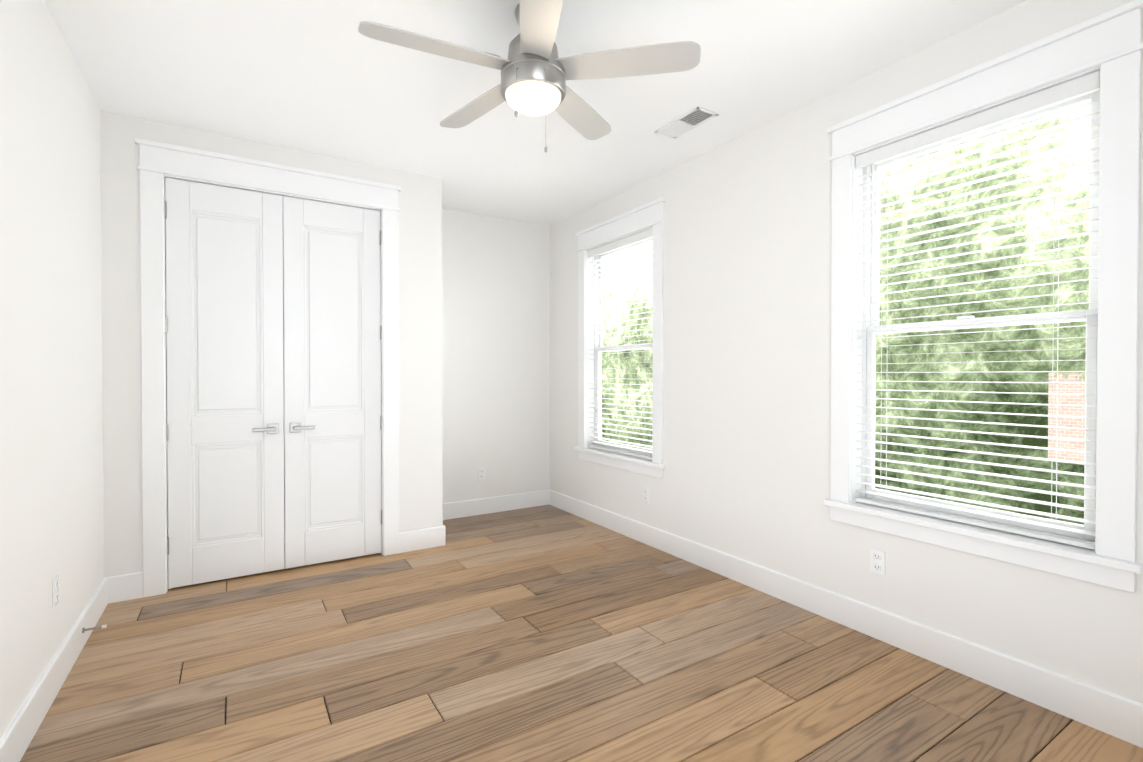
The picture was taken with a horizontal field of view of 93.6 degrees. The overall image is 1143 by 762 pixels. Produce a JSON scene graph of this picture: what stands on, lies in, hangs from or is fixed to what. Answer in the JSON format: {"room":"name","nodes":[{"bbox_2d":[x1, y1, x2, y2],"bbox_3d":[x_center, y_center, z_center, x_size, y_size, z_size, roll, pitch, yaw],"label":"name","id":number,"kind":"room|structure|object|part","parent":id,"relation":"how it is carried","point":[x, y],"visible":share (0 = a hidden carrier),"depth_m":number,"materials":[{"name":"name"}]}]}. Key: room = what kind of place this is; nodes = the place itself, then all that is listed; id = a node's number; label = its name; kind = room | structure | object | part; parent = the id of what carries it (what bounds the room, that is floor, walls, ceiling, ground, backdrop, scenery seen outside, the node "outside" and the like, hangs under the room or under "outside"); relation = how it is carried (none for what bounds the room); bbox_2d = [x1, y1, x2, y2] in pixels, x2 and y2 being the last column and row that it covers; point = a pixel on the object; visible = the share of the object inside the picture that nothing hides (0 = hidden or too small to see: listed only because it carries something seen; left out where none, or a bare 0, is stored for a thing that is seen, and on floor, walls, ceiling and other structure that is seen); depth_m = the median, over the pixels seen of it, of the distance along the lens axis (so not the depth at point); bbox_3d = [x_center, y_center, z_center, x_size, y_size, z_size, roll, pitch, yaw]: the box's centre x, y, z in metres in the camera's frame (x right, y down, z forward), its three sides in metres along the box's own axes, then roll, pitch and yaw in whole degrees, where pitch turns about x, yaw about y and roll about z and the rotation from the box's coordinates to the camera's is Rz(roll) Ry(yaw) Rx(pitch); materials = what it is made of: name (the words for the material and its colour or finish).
{"room":"empty bedroom","nodes":[
{"label":"empty bedroom","id":0,"kind":"room"},
{"bbox_2d":[0,0,103,738],"bbox_3d":[-1.608,-0.111,1.244,0.150,2.750,5.720,0,1,-32],"label":"wall","id":1,"kind":"structure","parent":0,"point":[51,461],"depth_m":2.10,"materials":[{"name":"white paint"}]},
{"bbox_2d":[52,574,58,607],"bbox_3d":[-2.097,0.855,2.184,0.009,0.116,0.072,0,1,-32],"label":"electrical outlet","id":2,"kind":"object","parent":1,"relation":"attached to","point":[55,590],"visible":1,"depth_m":2.17,"materials":[{"name":"white plastic"}]},
{"bbox_2d":[0,576,111,761],"bbox_3d":[-1.354,1.194,1.009,0.016,0.145,4.730,0,1,-32],"label":"baseboard","id":3,"kind":"structure","parent":1,"relation":"attached to","point":[16,739],"depth_m":2.07,"materials":[{"name":"white paint"}]},
{"bbox_2d":[82,624,106,632],"bbox_3d":[-2.249,1.166,2.531,0.085,0.024,0.024,0,1,-32],"label":"door stop","id":4,"kind":"object","parent":3,"relation":"attached to","point":[93,628],"visible":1,"depth_m":2.53,"materials":[{"name":"silver metal"}]},
{"bbox_2d":[100,110,442,576],"bbox_3d":[-1.977,-0.137,3.804,1.945,2.750,0.690,0,1,-32],"label":"wall","id":5,"kind":"structure","parent":0,"point":[420,343],"depth_m":3.23,"materials":[{"name":"white paint"}]},
{"bbox_2d":[164,178,284,588],"bbox_3d":[-2.126,0.015,3.312,0.618,2.427,0.093,0,1,-32],"label":"closet door","id":6,"kind":"structure","parent":5,"relation":"in","point":[225,374],"depth_m":3.32,"materials":[{"name":"white paint"}]},
{"bbox_2d":[134,138,400,596],"bbox_3d":[-1.882,-0.070,3.507,1.486,2.622,0.156,0,1,-32],"label":"door frame","id":7,"kind":"structure","parent":5,"relation":"attached to","point":[160,162],"depth_m":3.19,"materials":[{"name":"white paint"}]},
{"bbox_2d":[283,196,381,568],"bbox_3d":[-1.600,0.012,3.643,0.618,2.427,0.093,0,1,-32],"label":"closet door","id":8,"kind":"structure","parent":5,"relation":"in","point":[332,331],"depth_m":3.64,"materials":[{"name":"white paint"}]},
{"bbox_2d":[399,525,443,552],"bbox_3d":[-1.115,1.164,3.942,0.302,0.145,0.016,0,1,-32],"label":"baseboard","id":9,"kind":"structure","parent":5,"relation":"attached to","point":[419,539],"depth_m":3.94,"materials":[{"name":"white paint"}]},
{"bbox_2d":[283,208,549,542],"bbox_3d":[-1.576,-0.145,4.552,3.420,2.750,0.150,0,1,-32],"label":"wall","id":10,"kind":"structure","parent":0,"point":[496,347],"depth_m":5.00,"materials":[{"name":"white paint"}]},
{"bbox_2d":[478,467,484,480],"bbox_3d":[-0.825,0.856,4.939,0.072,0.116,0.009,0,1,-32],"label":"electrical outlet","id":11,"kind":"object","parent":10,"relation":"attached to","point":[481,473],"visible":1,"depth_m":4.93,"materials":[{"name":"white plastic"}]},
{"bbox_2d":[443,490,547,519],"bbox_3d":[-0.784,1.153,4.964,1.295,0.145,0.016,0,1,-32],"label":"baseboard","id":12,"kind":"structure","parent":10,"relation":"attached to","point":[451,510],"depth_m":5.00,"materials":[{"name":"white paint"}]},
{"bbox_2d":[44,0,1026,225],"bbox_3d":[-0.159,-1.555,2.138,3.570,0.120,5.720,0,1,-32],"label":"ceiling","id":13,"kind":"structure","parent":0,"point":[324,77],"depth_m":2.64,"materials":[{"name":"white paint"}]},
{"bbox_2d":[358,0,700,151],"bbox_3d":[-0.194,-1.185,2.175,1.249,0.621,1.266,0,1,-32],"label":"ceiling fan","id":14,"kind":"object","parent":13,"relation":"hanging from","point":[536,72],"visible":0.98,"depth_m":2.08,"materials":[{"name":"silver metal"}]},
{"bbox_2d":[654,106,718,137],"bbox_3d":[0.666,-1.502,3.128,0.170,0.007,0.360,0,1,-32],"label":"ceiling vent","id":15,"kind":"object","parent":13,"relation":"in","point":[695,117],"visible":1,"depth_m":3.11,"materials":[{"name":"white metal"}]},
{"bbox_2d":[20,505,1142,761],"bbox_3d":[-0.164,1.315,2.175,3.570,0.120,5.738,0,1,-32],"label":"floor","id":16,"kind":"structure","parent":0,"point":[584,641],"depth_m":2.28,"materials":[{"name":"brown wood"}]},
{"bbox_2d":[550,0,1142,703],"bbox_3d":[1.290,-0.130,3.061,0.150,2.750,5.420,0,1,-32],"label":"wall","id":17,"kind":"structure","parent":0,"point":[746,340],"depth_m":3.05,"materials":[{"name":"white paint"}]},
{"bbox_2d":[574,197,664,478],"bbox_3d":[0.415,-0.312,4.406,0.200,2.036,1.158,0,1,-32],"label":"window","id":18,"kind":"structure","parent":17,"relation":"in","point":[644,217],"depth_m":4.47,"materials":[{"name":"white paint"}]},
{"bbox_2d":[588,228,652,459],"bbox_3d":[0.405,-0.278,4.400,0.076,1.745,0.902,0,1,-32],"label":"window blind","id":19,"kind":"object","parent":18,"relation":"attached to","point":[628,240],"visible":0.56,"depth_m":4.39,"materials":[{"name":"white plastic"}]},
{"bbox_3d":[0.472,-0.276,4.442,0.065,1.753,0.908,0,1,-32],"label":"far window sash","id":20,"kind":"part","parent":18,"relation":"part of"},
{"bbox_2d":[643,487,648,502],"bbox_3d":[0.565,0.865,4.077,0.009,0.116,0.072,0,1,-32],"label":"electrical outlet","id":21,"kind":"object","parent":17,"relation":"attached to","point":[646,494],"visible":1,"depth_m":4.07,"materials":[{"name":"white plastic"}]},
{"bbox_2d":[548,489,1142,747],"bbox_3d":[1.219,1.173,3.031,0.016,0.145,5.420,0,1,-32],"label":"baseboard","id":22,"kind":"structure","parent":17,"relation":"attached to","point":[1100,709],"depth_m":2.46,"materials":[{"name":"white paint"}]},
{"bbox_2d":[870,548,884,575],"bbox_3d":[1.486,0.880,2.608,0.009,0.116,0.072,0,1,-32],"label":"electrical outlet","id":23,"kind":"object","parent":17,"relation":"attached to","point":[877,561],"visible":1,"depth_m":2.60,"materials":[{"name":"white plastic"}]},
{"bbox_2d":[823,0,1142,592],"bbox_3d":[1.704,-0.290,2.352,0.200,2.036,1.158,0,1,-32],"label":"window","id":24,"kind":"structure","parent":17,"relation":"in","point":[1108,44],"depth_m":2.08,"materials":[{"name":"white paint"}]},
{"bbox_2d":[856,70,1099,549],"bbox_3d":[1.694,-0.257,2.346,0.076,1.745,0.902,0,1,-32],"label":"window blind","id":25,"kind":"object","parent":24,"relation":"attached to","point":[1065,91],"visible":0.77,"depth_m":2.25,"materials":[{"name":"white plastic"}]},
{"bbox_3d":[1.761,-0.255,2.388,0.065,1.753,0.908,0,1,-32],"label":"near window sash","id":26,"kind":"part","parent":24,"relation":"part of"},
{"label":"outside","id":27,"kind":"structure","parent":0,"visible":0},
{"bbox_2d":[602,101,1090,524],"bbox_3d":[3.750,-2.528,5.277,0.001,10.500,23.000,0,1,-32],"label":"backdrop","id":28,"kind":"structure","parent":27,"point":[914,352],"depth_m":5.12,"materials":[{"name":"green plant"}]}
]}

